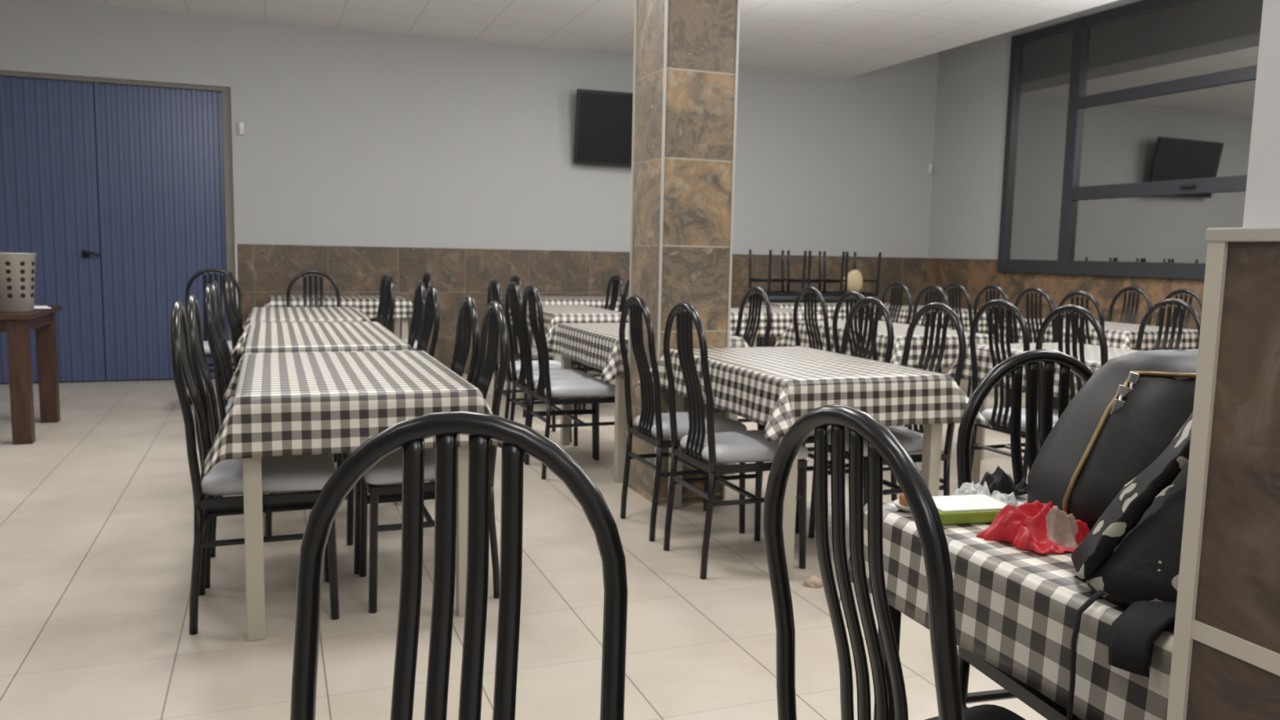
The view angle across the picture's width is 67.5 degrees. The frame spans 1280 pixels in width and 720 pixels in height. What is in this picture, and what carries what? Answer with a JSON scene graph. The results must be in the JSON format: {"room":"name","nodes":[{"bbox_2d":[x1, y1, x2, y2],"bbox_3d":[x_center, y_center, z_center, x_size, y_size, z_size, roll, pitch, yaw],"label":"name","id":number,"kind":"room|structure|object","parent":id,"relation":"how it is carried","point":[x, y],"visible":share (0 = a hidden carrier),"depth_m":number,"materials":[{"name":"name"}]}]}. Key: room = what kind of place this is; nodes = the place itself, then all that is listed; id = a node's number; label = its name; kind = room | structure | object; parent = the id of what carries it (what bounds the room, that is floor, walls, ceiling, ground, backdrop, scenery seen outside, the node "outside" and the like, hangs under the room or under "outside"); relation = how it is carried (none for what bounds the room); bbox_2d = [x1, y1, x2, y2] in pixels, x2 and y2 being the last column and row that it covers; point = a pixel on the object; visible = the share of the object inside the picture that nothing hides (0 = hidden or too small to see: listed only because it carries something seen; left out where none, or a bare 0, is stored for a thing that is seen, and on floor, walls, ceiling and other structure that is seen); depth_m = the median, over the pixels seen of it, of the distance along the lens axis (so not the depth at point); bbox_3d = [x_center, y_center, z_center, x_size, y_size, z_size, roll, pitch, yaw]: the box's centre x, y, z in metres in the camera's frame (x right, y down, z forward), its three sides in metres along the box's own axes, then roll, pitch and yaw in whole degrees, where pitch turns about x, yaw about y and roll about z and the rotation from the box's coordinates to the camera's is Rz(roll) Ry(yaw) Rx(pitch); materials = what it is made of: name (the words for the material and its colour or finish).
{"room":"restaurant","nodes":[
{"label":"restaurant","id":0,"kind":"room"},
{"bbox_2d":[0,84,170,383],"bbox_3d":[-4.562,-1.130,8.140,2.270,2.630,0.050,-1,7,-21],"label":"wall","id":1,"kind":"structure","parent":0,"point":[93,84],"depth_m":8.16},
{"bbox_2d":[0,0,938,373],"bbox_3d":[-1.907,-1.758,8.974,11.330,3.800,0.162,-1,7,-21],"label":"wall","id":2,"kind":"structure","parent":0,"point":[352,137],"depth_m":9.01,"materials":[{"name":"paint"}]},
{"bbox_2d":[0,70,235,382],"bbox_3d":[-4.529,-1.070,8.058,2.070,2.530,0.140,-1,7,-21],"label":"door","id":3,"kind":"structure","parent":2,"relation":"in","point":[163,151],"depth_m":8.09,"materials":[{"name":"blue paint"}]},
{"bbox_2d":[235,244,238,308],"bbox_3d":[-3.554,-0.425,8.471,0.018,1.195,0.116,-1,7,-21],"label":"trim","id":4,"kind":"structure","parent":2,"relation":"attached to","point":[236,249],"depth_m":8.37,"materials":[{"name":"metal"}]},
{"bbox_2d":[238,121,244,135],"bbox_3d":[-3.437,-1.996,8.262,0.044,0.110,0.034,-1,7,-21],"label":"wall sensor","id":5,"kind":"object","parent":2,"relation":"attached to","point":[241,124],"visible":1,"depth_m":8.25,"materials":[{"name":"white plastic"}]},
{"bbox_2d":[573,88,632,166],"bbox_3d":[-0.083,-2.254,9.405,1.150,0.693,0.228,-1,7,-18],"label":"television","id":6,"kind":"object","parent":2,"relation":"attached to","point":[603,126],"visible":0.5,"depth_m":9.25,"materials":[{"name":"black plastic"}]},
{"bbox_2d":[928,163,933,173],"bbox_3d":[3.284,-2.164,10.834,0.044,0.110,0.034,-1,7,-21],"label":"wall sensor","id":7,"kind":"object","parent":2,"relation":"attached to","point":[930,165],"visible":1,"depth_m":10.82,"materials":[{"name":"white plastic"}]},
{"bbox_2d":[0,367,1047,719],"bbox_3d":[0.228,0.861,3.552,11.530,0.100,12.430,-1,7,-21],"label":"floor","id":8,"kind":"structure","parent":0,"point":[97,513],"depth_m":3.27,"materials":[{"name":"beige tile"}]},
{"bbox_2d":[0,305,62,444],"bbox_3d":[-4.172,0.077,5.810,1.040,0.770,0.880,-1,7,-21],"label":"side table","id":9,"kind":"object","parent":8,"relation":"on","point":[18,326],"visible":1,"depth_m":5.63,"materials":[{"name":"brown wood"}]},
{"bbox_2d":[0,252,36,311],"bbox_3d":[-3.724,-0.462,5.691,0.254,0.345,0.254,-1,7,-21],"label":"bucket","id":10,"kind":"object","parent":9,"relation":"on","point":[17,270],"visible":1,"depth_m":5.62,"materials":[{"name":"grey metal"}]},
{"bbox_2d":[34,305,51,308],"bbox_3d":[-3.836,-0.342,5.954,0.280,0.038,0.200,-4,8,-38],"label":"folded napkin","id":11,"kind":"object","parent":9,"relation":"on","point":[35,306],"visible":0.36,"depth_m":5.97,"materials":[{"name":"white paper"}]},
{"bbox_2d":[184,267,242,405],"bbox_3d":[-3.089,-0.152,6.939,0.397,1.017,0.476,-1,7,-21],"label":"dining chair","id":12,"kind":"object","parent":8,"relation":"on","point":[210,270],"visible":0.3,"depth_m":7.08,"materials":[{"name":"black metal"}]},
{"bbox_2d":[204,284,233,497],"bbox_3d":[-1.746,0.156,4.458,0.476,1.017,0.397,-1,7,-21],"label":"dining chair","id":13,"kind":"object","parent":8,"relation":"on","point":[221,377],"visible":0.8,"depth_m":4.22,"materials":[{"name":"black metal"}]},
{"bbox_2d":[210,280,233,399],"bbox_3d":[-1.911,0.105,4.884,0.476,1.017,0.397,-1,7,-21],"label":"dining chair","id":14,"kind":"object","parent":8,"relation":"on","point":[214,283],"visible":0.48,"depth_m":4.76,"materials":[{"name":"black metal"}]},
{"bbox_2d":[223,273,241,370],"bbox_3d":[-2.338,-0.032,6.019,0.476,1.017,0.397,-1,7,-21],"label":"dining chair","id":15,"kind":"object","parent":8,"relation":"on","point":[235,334],"visible":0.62,"depth_m":5.77,"materials":[{"name":"black metal"}]},
{"bbox_2d":[228,271,244,355],"bbox_3d":[-2.479,-0.080,6.412,0.476,1.017,0.397,-1,7,-21],"label":"dining chair","id":16,"kind":"object","parent":8,"relation":"on","point":[237,317],"visible":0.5,"depth_m":6.25,"materials":[{"name":"black metal"}]},
{"bbox_2d":[170,301,339,635],"bbox_3d":[-1.248,0.316,3.138,0.476,1.017,0.397,-1,7,-21],"label":"dining chair","id":17,"kind":"object","parent":8,"relation":"on","point":[305,473],"visible":0.94,"depth_m":3.01,"materials":[{"name":"black metal"}]},
{"bbox_2d":[186,294,333,588],"bbox_3d":[-1.389,0.268,3.536,0.476,1.017,0.397,-1,7,-21],"label":"dining chair","id":18,"kind":"object","parent":8,"relation":"on","point":[208,397],"visible":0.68,"depth_m":3.37,"materials":[{"name":"black metal"}]},
{"bbox_2d":[285,270,340,306],"bbox_3d":[-2.355,-0.138,6.954,0.397,1.017,0.476,-1,7,-21],"label":"dining chair","id":19,"kind":"object","parent":8,"relation":"on","point":[322,274],"visible":0.35,"depth_m":7.11,"materials":[{"name":"black metal"}]},
{"bbox_2d":[242,446,468,641],"bbox_3d":[-1.070,0.412,3.531,0.700,0.745,1.180,-1,7,-21],"label":"dining table","id":20,"kind":"object","parent":8,"relation":"on","point":[254,516],"visible":0.33,"depth_m":2.90,"materials":[{"name":"beige metal"}]},
{"bbox_2d":[204,350,502,475],"bbox_3d":[-1.064,0.136,3.500,0.889,0.207,1.426,-1,7,-21],"label":"tablecloth","id":21,"kind":"object","parent":20,"relation":"on","point":[331,402],"visible":0.89,"depth_m":2.96,"materials":[{"name":"fabric"}]},
{"bbox_2d":[333,280,426,462],"bbox_3d":[-1.417,0.079,5.201,0.476,1.017,0.397,-1,7,-21],"label":"dining chair","id":22,"kind":"object","parent":8,"relation":"on","point":[420,293],"visible":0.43,"depth_m":5.22,"materials":[{"name":"black metal"}]},
{"bbox_2d":[375,273,387,327],"bbox_3d":[-1.974,-0.086,6.563,0.476,1.017,0.397,-1,7,-21],"label":"dining chair","id":23,"kind":"object","parent":8,"relation":"on","point":[384,277],"visible":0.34,"depth_m":6.62,"materials":[{"name":"black metal"}]},
{"bbox_2d":[380,275,395,330],"bbox_3d":[-1.840,-0.041,6.188,0.476,1.017,0.397,-1,7,-21],"label":"dining chair","id":24,"kind":"object","parent":8,"relation":"on","point":[389,299],"visible":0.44,"depth_m":6.17,"materials":[{"name":"black metal"}]},
{"bbox_2d":[337,284,439,499],"bbox_3d":[-1.258,0.132,4.762,0.476,1.017,0.397,-1,7,-21],"label":"dining chair","id":25,"kind":"object","parent":8,"relation":"on","point":[431,305],"visible":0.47,"depth_m":4.74,"materials":[{"name":"black metal"}]},
{"bbox_2d":[395,483,401,505],"bbox_3d":[-1.643,0.236,4.977,0.680,0.745,1.410,-1,7,-21],"label":"dining table","id":26,"kind":"object","parent":8,"relation":"on","point":[397,503],"visible":0.08,"depth_m":4.47,"materials":[{"name":"beige metal"}]},
{"bbox_2d":[222,321,413,399],"bbox_3d":[-1.638,-0.037,4.946,0.888,0.212,1.641,-1,7,-21],"label":"tablecloth","id":27,"kind":"object","parent":26,"relation":"on","point":[325,336],"visible":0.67,"depth_m":4.63,"materials":[{"name":"fabric"}]},
{"bbox_2d":[393,318,408,338],"bbox_3d":[-2.625,-0.169,8.383,1.100,0.745,0.620,-1,7,-21],"label":"dining table","id":28,"kind":"object","parent":8,"relation":"on","point":[396,321],"visible":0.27,"depth_m":8.28,"materials":[{"name":"wood"}]},
{"bbox_2d":[263,295,413,318],"bbox_3d":[-2.619,-0.454,8.351,1.333,0.190,0.802,-1,7,-21],"label":"tablecloth","id":29,"kind":"object","parent":28,"relation":"on","point":[367,305],"visible":0.52,"depth_m":8.12,"materials":[{"name":"fabric"}]},
{"bbox_2d":[346,295,479,574],"bbox_3d":[-0.891,0.257,3.727,0.476,1.017,0.397,-1,7,-21],"label":"dining chair","id":30,"kind":"object","parent":8,"relation":"on","point":[467,322],"visible":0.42,"depth_m":3.71,"materials":[{"name":"black metal"}]},
{"bbox_2d":[401,271,431,351],"bbox_3d":[-1.860,-0.173,7.351,0.476,1.017,0.397,-1,7,-21],"label":"dining chair","id":31,"kind":"object","parent":8,"relation":"on","point":[426,279],"visible":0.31,"depth_m":7.33,"materials":[{"name":"black metal"}]},
{"bbox_2d":[359,301,508,613],"bbox_3d":[-0.732,0.302,3.357,0.476,1.017,0.397,-1,7,-21],"label":"dining chair","id":32,"kind":"object","parent":8,"relation":"on","point":[388,470],"visible":0.6,"depth_m":3.25,"materials":[{"name":"black metal"}]},
{"bbox_2d":[289,410,627,719],"bbox_3d":[-0.223,0.588,0.921,0.397,1.017,0.476,2,6,3],"label":"dining chair","id":33,"kind":"object","parent":8,"relation":"on","point":[516,438],"visible":1,"depth_m":1.09,"materials":[{"name":"black metal"}]},
{"bbox_2d":[516,333,537,360],"bbox_3d":[-0.544,-0.215,9.170,1.150,0.745,0.640,-1,7,-21],"label":"dining table","id":34,"kind":"object","parent":8,"relation":"on","point":[533,340],"visible":0.03,"depth_m":8.70,"materials":[{"name":"wood"}]},
{"bbox_2d":[509,295,629,312],"bbox_3d":[-0.538,-0.499,9.137,1.329,0.190,0.858,-1,7,-21],"label":"tablecloth","id":35,"kind":"object","parent":34,"relation":"on","point":[593,301],"visible":0.23,"depth_m":8.82,"materials":[{"name":"fabric"}]},
{"bbox_2d":[487,278,572,442],"bbox_3d":[-0.702,-0.004,6.071,0.476,1.017,0.397,-1,7,-21],"label":"dining chair","id":36,"kind":"object","parent":8,"relation":"on","point":[495,291],"visible":0.32,"depth_m":5.93,"materials":[{"name":"black metal"}]},
{"bbox_2d":[509,274,581,417],"bbox_3d":[-0.702,-0.117,7.071,0.476,1.017,0.397,-1,7,-21],"label":"dining chair","id":37,"kind":"object","parent":8,"relation":"on","point":[515,277],"visible":0.16,"depth_m":6.96,"materials":[{"name":"black metal"}]},
{"bbox_2d":[504,281,596,462],"bbox_3d":[-0.525,0.051,5.612,0.476,1.017,0.397,-1,7,-21],"label":"dining chair","id":38,"kind":"object","parent":8,"relation":"on","point":[513,295],"visible":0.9,"depth_m":5.54,"materials":[{"name":"black metal"}]},
{"bbox_2d":[519,352,583,418],"bbox_3d":[-0.542,-0.012,7.372,0.540,0.745,1.060,-1,7,-21],"label":"dining table","id":39,"kind":"object","parent":8,"relation":"on","point":[557,357],"visible":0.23,"depth_m":6.83,"materials":[{"name":"wood"}]},
{"bbox_2d":[506,304,628,340],"bbox_3d":[-0.536,-0.285,7.341,0.741,0.213,1.315,-1,7,-21],"label":"tablecloth","id":40,"kind":"object","parent":39,"relation":"on","point":[553,315],"visible":0.51,"depth_m":6.87,"materials":[{"name":"fabric"}]},
{"bbox_2d":[521,284,615,479],"bbox_3d":[-0.377,0.098,5.227,0.476,1.017,0.397,-1,7,-21],"label":"dining chair","id":41,"kind":"object","parent":8,"relation":"on","point":[590,388],"visible":0.98,"depth_m":5.11,"materials":[{"name":"black metal"}]},
{"bbox_2d":[573,274,623,379],"bbox_3d":[-0.412,-0.180,7.682,0.476,1.017,0.397,-1,7,-21],"label":"dining chair","id":42,"kind":"object","parent":8,"relation":"on","point":[615,279],"visible":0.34,"depth_m":7.70,"materials":[{"name":"black metal"}]},
{"bbox_2d":[571,278,629,409],"bbox_3d":[-0.266,-0.135,7.302,0.476,1.017,0.397,-1,7,-21],"label":"dining chair","id":43,"kind":"object","parent":8,"relation":"on","point":[584,369],"visible":0.06,"depth_m":7.42,"materials":[{"name":"black metal"}]},
{"bbox_2d":[560,355,737,482],"bbox_3d":[0.021,0.204,5.566,0.700,0.745,1.060,-1,7,-21],"label":"dining table","id":44,"kind":"object","parent":8,"relation":"on","point":[620,419],"visible":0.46,"depth_m":4.99,"materials":[{"name":"beige metal"}]},
{"bbox_2d":[546,322,748,383],"bbox_3d":[0.026,-0.069,5.535,0.927,0.213,1.308,-1,7,-21],"label":"tablecloth","id":45,"kind":"object","parent":44,"relation":"on","point":[595,345],"visible":0.43,"depth_m":5.29,"materials":[{"name":"fabric"}]},
{"bbox_2d":[618,295,746,542],"bbox_3d":[0.180,0.227,4.185,0.476,1.017,0.397,-1,7,-21],"label":"dining chair","id":46,"kind":"object","parent":8,"relation":"on","point":[651,420],"visible":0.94,"depth_m":4.08,"materials":[{"name":"black metal"}]},
{"bbox_2d":[662,302,808,579],"bbox_3d":[0.365,0.282,3.734,0.476,1.017,0.397,-1,7,-21],"label":"dining chair","id":47,"kind":"object","parent":8,"relation":"on","point":[747,446],"visible":1,"depth_m":3.64,"materials":[{"name":"black metal"}]},
{"bbox_2d":[734,286,772,430],"bbox_3d":[0.444,0.091,5.435,0.476,1.017,0.397,-1,7,-21],"label":"dining chair","id":48,"kind":"object","parent":8,"relation":"on","point":[760,294],"visible":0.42,"depth_m":5.45,"materials":[{"name":"black metal"}]},
{"bbox_2d":[749,336,777,346],"bbox_3d":[1.727,-0.171,9.199,1.230,0.745,0.580,-1,7,-21],"label":"dining table","id":49,"kind":"object","parent":8,"relation":"on","point":[755,340],"visible":0.05,"depth_m":9.21,"materials":[{"name":"wood"}]},
{"bbox_2d":[744,300,893,320],"bbox_3d":[1.733,-0.445,9.168,1.462,0.212,0.822,-1,7,-21],"label":"tablecloth","id":50,"kind":"object","parent":49,"relation":"on","point":[831,306],"visible":0.12,"depth_m":8.85,"materials":[{"name":"fabric"}]},
{"bbox_2d":[745,249,806,346],"bbox_3d":[1.290,-0.542,9.185,0.397,1.017,0.476,-1,7,-21],"label":"dining chair","id":51,"kind":"object","parent":50,"relation":"on","point":[782,295],"visible":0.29,"depth_m":9.02,"materials":[{"name":"black metal"}]},
{"bbox_2d":[786,250,844,302],"bbox_3d":[1.683,-0.550,9.335,0.397,1.017,0.476,-1,7,-21],"label":"dining chair","id":52,"kind":"object","parent":50,"relation":"on","point":[828,296],"visible":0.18,"depth_m":9.17,"materials":[{"name":"black metal"}]},
{"bbox_2d":[822,251,881,302],"bbox_3d":[2.065,-0.559,9.482,0.397,1.017,0.476,-1,7,-21],"label":"dining chair","id":53,"kind":"object","parent":50,"relation":"on","point":[864,294],"visible":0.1,"depth_m":9.31,"materials":[{"name":"black metal"}]},
{"bbox_2d":[843,269,862,292],"bbox_3d":[2.077,-0.765,9.358,0.223,0.234,0.103,-2,7,-28],"label":"cushion","id":54,"kind":"object","parent":53,"relation":"on","point":[855,279],"visible":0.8,"depth_m":9.32,"materials":[{"name":"beige fabric"}]},
{"bbox_2d":[667,393,942,580],"bbox_3d":[0.656,0.380,4.128,0.700,0.745,1.100,-1,7,-21],"label":"dining table","id":55,"kind":"object","parent":8,"relation":"on","point":[932,433],"visible":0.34,"depth_m":3.72,"materials":[{"name":"beige metal"}]},
{"bbox_2d":[633,346,992,441],"bbox_3d":[0.662,0.099,4.096,0.976,0.198,1.354,-1,7,-21],"label":"tablecloth","id":56,"kind":"object","parent":55,"relation":"on","point":[772,388],"visible":0.81,"depth_m":3.66,"materials":[{"name":"fabric"}]},
{"bbox_2d":[792,285,831,351],"bbox_3d":[1.218,0.058,5.870,0.476,1.017,0.397,-1,7,-21],"label":"dining chair","id":57,"kind":"object","parent":8,"relation":"on","point":[813,314],"visible":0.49,"depth_m":5.75,"materials":[{"name":"black metal"}]},
{"bbox_2d":[803,574,822,587],"bbox_3d":[0.637,0.806,3.504,0.073,0.037,0.065,-1,7,-21],"label":"paper scrap","id":58,"kind":"object","parent":8,"relation":"on","point":[812,581],"visible":0.92,"depth_m":3.48,"materials":[{"name":"paper"}]},
{"bbox_2d":[760,297,893,533],"bbox_3d":[0.836,0.221,4.362,0.476,1.017,0.397,-1,7,-21],"label":"dining chair","id":59,"kind":"object","parent":8,"relation":"on","point":[861,303],"visible":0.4,"depth_m":4.37,"materials":[{"name":"black metal"}]},
{"bbox_2d":[829,291,919,470],"bbox_3d":[1.327,0.136,5.199,0.476,1.017,0.397,-1,7,-21],"label":"dining chair","id":60,"kind":"object","parent":8,"relation":"on","point":[856,295],"visible":0.23,"depth_m":5.11,"materials":[{"name":"black metal"}]},
{"bbox_2d":[808,302,966,537],"bbox_3d":[1.016,0.271,3.951,0.476,1.017,0.397,-1,7,-21],"label":"dining chair","id":61,"kind":"object","parent":8,"relation":"on","point":[912,441],"visible":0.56,"depth_m":3.92,"materials":[{"name":"black metal"}]},
{"bbox_2d":[873,604,901,719],"bbox_3d":[1.069,0.666,1.671,1.118,0.745,0.665,-1,7,-21],"label":"dining table","id":62,"kind":"object","parent":8,"relation":"on","point":[895,615],"visible":0.02,"depth_m":1.74,"materials":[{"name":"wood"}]},
{"bbox_2d":[839,493,1174,719],"bbox_3d":[1.073,0.389,1.639,1.238,0.205,0.768,-1,7,-21],"label":"tablecloth","id":63,"kind":"object","parent":62,"relation":"on","point":[1015,609],"visible":0.22,"depth_m":1.37,"materials":[{"name":"fabric"}]},
{"bbox_2d":[893,499,911,512],"bbox_3d":[0.480,0.261,1.703,0.062,0.012,0.062,-1,7,-21],"label":"dish","id":64,"kind":"object","parent":63,"relation":"on","point":[895,502],"visible":0.38,"depth_m":1.69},
{"bbox_2d":[898,493,909,506],"bbox_3d":[0.481,0.248,1.702,0.034,0.022,0.028,-1,7,-21],"label":"bread piece","id":65,"kind":"object","parent":64,"relation":"on","point":[902,500],"visible":0.34,"depth_m":1.70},
{"bbox_2d":[932,494,1006,524],"bbox_3d":[0.564,0.260,1.670,0.144,0.024,0.100,0,7,-13],"label":"packet","id":66,"kind":"object","parent":63,"relation":"on","point":[966,508],"visible":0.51,"depth_m":1.63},
{"bbox_2d":[952,480,1017,506],"bbox_3d":[0.633,0.242,1.759,0.124,0.043,0.067,2,7,8],"label":"plastic wrap","id":67,"kind":"object","parent":63,"relation":"on","point":[966,488],"visible":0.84,"depth_m":1.75,"materials":[{"name":"plastic"}]},
{"bbox_2d":[979,466,1027,495],"bbox_3d":[0.689,0.228,1.822,0.146,0.054,0.041,-1,7,-20],"label":"plastic bag","id":68,"kind":"object","parent":63,"relation":"on","point":[1000,481],"visible":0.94,"depth_m":1.81,"materials":[{"name":"plastic"}]},
{"bbox_2d":[976,500,1089,555],"bbox_3d":[0.647,0.256,1.540,0.162,0.065,0.146,-4,8,-39],"label":"plastic bag","id":69,"kind":"object","parent":63,"relation":"on","point":[1036,527],"visible":0.96,"depth_m":1.51,"materials":[{"name":"plastic"}]},
{"bbox_2d":[1026,348,1198,531],"bbox_3d":[1.021,0.130,1.716,0.690,0.290,0.333,-1,7,-21],"label":"bag","id":70,"kind":"object","parent":63,"relation":"on","point":[1133,406],"visible":0.52,"depth_m":1.59,"materials":[{"name":"black leather"}]},
{"bbox_2d":[1066,410,1193,719],"bbox_3d":[0.794,0.246,1.282,0.447,0.568,0.327,2,6,3],"label":"backpack","id":71,"kind":"object","parent":63,"relation":"on","point":[1130,558],"visible":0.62,"depth_m":1.24,"materials":[{"name":"black fabric"}]},
{"bbox_2d":[763,404,1026,719],"bbox_3d":[0.453,0.556,1.326,0.476,1.017,0.397,-2,7,-23],"label":"dining chair","id":72,"kind":"object","parent":8,"relation":"on","point":[882,444],"visible":1,"depth_m":1.20,"materials":[{"name":"black metal"}]},
{"bbox_2d":[878,281,912,324],"bbox_3d":[1.702,-0.073,7.119,0.476,1.017,0.397,-1,7,-21],"label":"dining chair","id":73,"kind":"object","parent":8,"relation":"on","point":[895,284],"visible":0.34,"depth_m":7.13,"materials":[{"name":"black metal"}]},
{"bbox_2d":[904,284,950,426],"bbox_3d":[1.788,-0.005,6.535,0.476,1.017,0.397,-1,7,-21],"label":"dining chair","id":74,"kind":"object","parent":8,"relation":"on","point":[935,287],"visible":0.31,"depth_m":6.57,"materials":[{"name":"black metal"}]},
{"bbox_2d":[898,395,987,459],"bbox_3d":[1.562,0.171,6.140,0.660,0.745,1.170,-1,7,-21],"label":"dining table","id":75,"kind":"object","parent":8,"relation":"on","point":[986,398],"visible":0.16,"depth_m":5.74,"materials":[{"name":"wood"}]},
{"bbox_2d":[773,320,999,368],"bbox_3d":[1.568,-0.102,6.109,0.912,0.212,1.364,-1,7,-21],"label":"tablecloth","id":76,"kind":"object","parent":75,"relation":"on","point":[950,357],"visible":0.38,"depth_m":5.62,"materials":[{"name":"fabric"}]},
{"bbox_2d":[937,282,1011,406],"bbox_3d":[2.587,-0.087,7.405,0.476,1.017,0.397,-1,7,-21],"label":"dining chair","id":77,"kind":"object","parent":8,"relation":"on","point":[953,285],"visible":0.34,"depth_m":7.25,"materials":[{"name":"black metal"}]},
{"bbox_2d":[999,388,1005,407],"bbox_3d":[3.247,0.125,6.855,0.680,0.745,1.120,-1,7,-21],"label":"dining table","id":78,"kind":"object","parent":8,"relation":"on","point":[1004,406],"visible":0.16,"depth_m":7.23,"materials":[{"name":"wood"}]},
{"bbox_2d":[998,318,1197,351],"bbox_3d":[3.253,-0.148,6.824,0.888,0.212,1.376,-1,7,-21],"label":"tablecloth","id":79,"kind":"object","parent":78,"relation":"on","point":[1117,335],"visible":0.33,"depth_m":6.34,"materials":[{"name":"fabric"}]},
{"bbox_2d":[968,299,1057,481],"bbox_3d":[1.856,0.220,4.550,0.476,1.017,0.397,-1,7,-21],"label":"dining chair","id":80,"kind":"object","parent":8,"relation":"on","point":[995,416],"visible":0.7,"depth_m":4.47,"materials":[{"name":"black metal"}]},
{"bbox_2d":[973,284,1054,426],"bbox_3d":[2.709,-0.034,6.951,0.476,1.017,0.397,-1,7,-21],"label":"dining chair","id":81,"kind":"object","parent":8,"relation":"on","point":[999,290],"visible":0.29,"depth_m":6.82,"materials":[{"name":"black metal"}]},
{"bbox_2d":[970,380,1070,484],"bbox_3d":[2.271,0.359,4.608,0.680,0.745,1.240,-1,7,-21],"label":"dining table","id":82,"kind":"object","parent":8,"relation":"on","point":[975,473],"visible":0.02,"depth_m":5.04,"materials":[{"name":"wood"}]},
{"bbox_2d":[946,342,1139,399],"bbox_3d":[2.276,0.085,4.577,0.911,0.213,1.448,-1,7,-21],"label":"tablecloth","id":83,"kind":"object","parent":82,"relation":"on","point":[1091,353],"visible":0.15,"depth_m":4.86,"materials":[{"name":"fabric"}]},
{"bbox_2d":[956,349,1093,719],"bbox_3d":[0.881,0.508,1.826,0.397,1.017,0.476,-1,7,-15],"label":"dining chair","id":84,"kind":"object","parent":8,"relation":"on","point":[1048,708],"visible":0.23,"depth_m":1.97,"materials":[{"name":"black metal"}]},
{"bbox_2d":[1009,287,1057,408],"bbox_3d":[2.852,0.011,6.580,0.476,1.017,0.397,-1,7,-21],"label":"dining chair","id":85,"kind":"object","parent":8,"relation":"on","point":[1032,290],"visible":0.39,"depth_m":6.47,"materials":[{"name":"black metal"}]},
{"bbox_2d":[1035,304,1108,453],"bbox_3d":[2.010,0.269,4.151,0.476,1.017,0.397,-1,7,-21],"label":"dining chair","id":86,"kind":"object","parent":8,"relation":"on","point":[1059,311],"visible":0.34,"depth_m":4.04,"materials":[{"name":"black metal"}]},
{"bbox_2d":[1053,290,1105,408],"bbox_3d":[2.916,0.072,6.052,0.476,1.017,0.397,-1,7,-21],"label":"dining chair","id":87,"kind":"object","parent":8,"relation":"on","point":[1088,296],"visible":0.28,"depth_m":5.91,"materials":[{"name":"black metal"}]},
{"bbox_2d":[1057,286,1151,407],"bbox_3d":[3.487,-0.044,7.185,0.476,1.017,0.397,-1,7,-21],"label":"dining chair","id":88,"kind":"object","parent":8,"relation":"on","point":[1135,289],"visible":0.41,"depth_m":7.22,"materials":[{"name":"black metal"}]},
{"bbox_2d":[1134,298,1200,351],"bbox_3d":[2.524,0.194,4.902,0.476,1.017,0.397,-1,7,-21],"label":"dining chair","id":89,"kind":"object","parent":8,"relation":"on","point":[1184,304],"visible":0.31,"depth_m":4.94,"materials":[{"name":"black metal"}]},
{"bbox_2d":[1155,288,1202,328],"bbox_3d":[3.644,0.005,6.777,0.476,1.017,0.397,-1,7,-21],"label":"dining chair","id":90,"kind":"object","parent":8,"relation":"on","point":[1181,291],"visible":0.24,"depth_m":6.80,"materials":[{"name":"black metal"}]},
{"bbox_2d":[1166,0,1279,719],"bbox_3d":[1.158,-0.370,0.304,0.604,3.115,1.619,-1,7,-21],"label":"wall pier","id":91,"kind":"object","parent":8,"relation":"on","point":[1225,659],"visible":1,"depth_m":0.96,"materials":[{"name":"stone"}]},
{"bbox_3d":[0.805,-0.019,7.686,1.100,0.745,0.600,-1,7,-21],"label":"dining table","id":92,"kind":"object","parent":8,"relation":"on","visible":0},
{"bbox_2d":[729,307,823,337],"bbox_3d":[0.811,-0.293,7.655,1.353,0.212,0.820,-1,7,-21],"label":"tablecloth","id":93,"kind":"object","parent":92,"relation":"on","point":[782,317],"visible":0.24,"depth_m":7.40,"materials":[{"name":"fabric"}]},
{"bbox_3d":[2.543,-0.080,8.543,0.700,0.745,0.800,-1,7,-21],"label":"dining table","id":94,"kind":"object","parent":8,"relation":"on","visible":0},
{"bbox_2d":[857,305,994,333],"bbox_3d":[2.549,-0.354,8.512,0.894,0.212,1.046,-1,7,-21],"label":"tablecloth","id":95,"kind":"object","parent":94,"relation":"on","point":[983,326],"visible":0.21,"depth_m":8.21,"materials":[{"name":"fabric"}]},
{"bbox_3d":[-2.216,0.063,6.407,0.670,0.745,1.190,-1,7,-21],"label":"dining table","id":96,"kind":"object","parent":8,"relation":"on","visible":0},
{"bbox_2d":[231,306,371,355],"bbox_3d":[-2.210,-0.210,6.376,0.909,0.213,1.390,-1,7,-21],"label":"tablecloth","id":97,"kind":"object","parent":96,"relation":"on","point":[257,314],"visible":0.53,"depth_m":6.11,"materials":[{"name":"fabric"}]},
{"bbox_2d":[66,0,1118,77],"bbox_3d":[-0.271,-2.324,2.920,10.080,0.120,12.130,-1,7,-21],"label":"ceiling","id":98,"kind":"structure","parent":0,"point":[847,38],"depth_m":8.01,"materials":[{"name":"paint"}]},
{"bbox_2d":[626,0,740,505],"bbox_3d":[0.202,-0.880,4.636,0.371,3.115,0.401,-1,7,-21],"label":"tiled column","id":99,"kind":"structure","parent":0,"point":[686,52],"depth_m":4.48,"materials":[{"name":"tile"}]},
{"bbox_2d":[925,0,1204,329],"bbox_3d":[5.529,-1.195,5.347,0.162,3.800,12.230,-1,7,-21],"label":"wall","id":100,"kind":"structure","parent":0,"point":[973,81],"depth_m":10.12,"materials":[{"name":"paint"}]},
{"bbox_2d":[996,0,1262,279],"bbox_3d":[4.632,-1.795,7.415,0.132,2.350,5.040,-1,7,-21],"label":"window","id":101,"kind":"structure","parent":100,"relation":"in","point":[1128,127],"depth_m":8.36,"materials":[{"name":"clear glass"}]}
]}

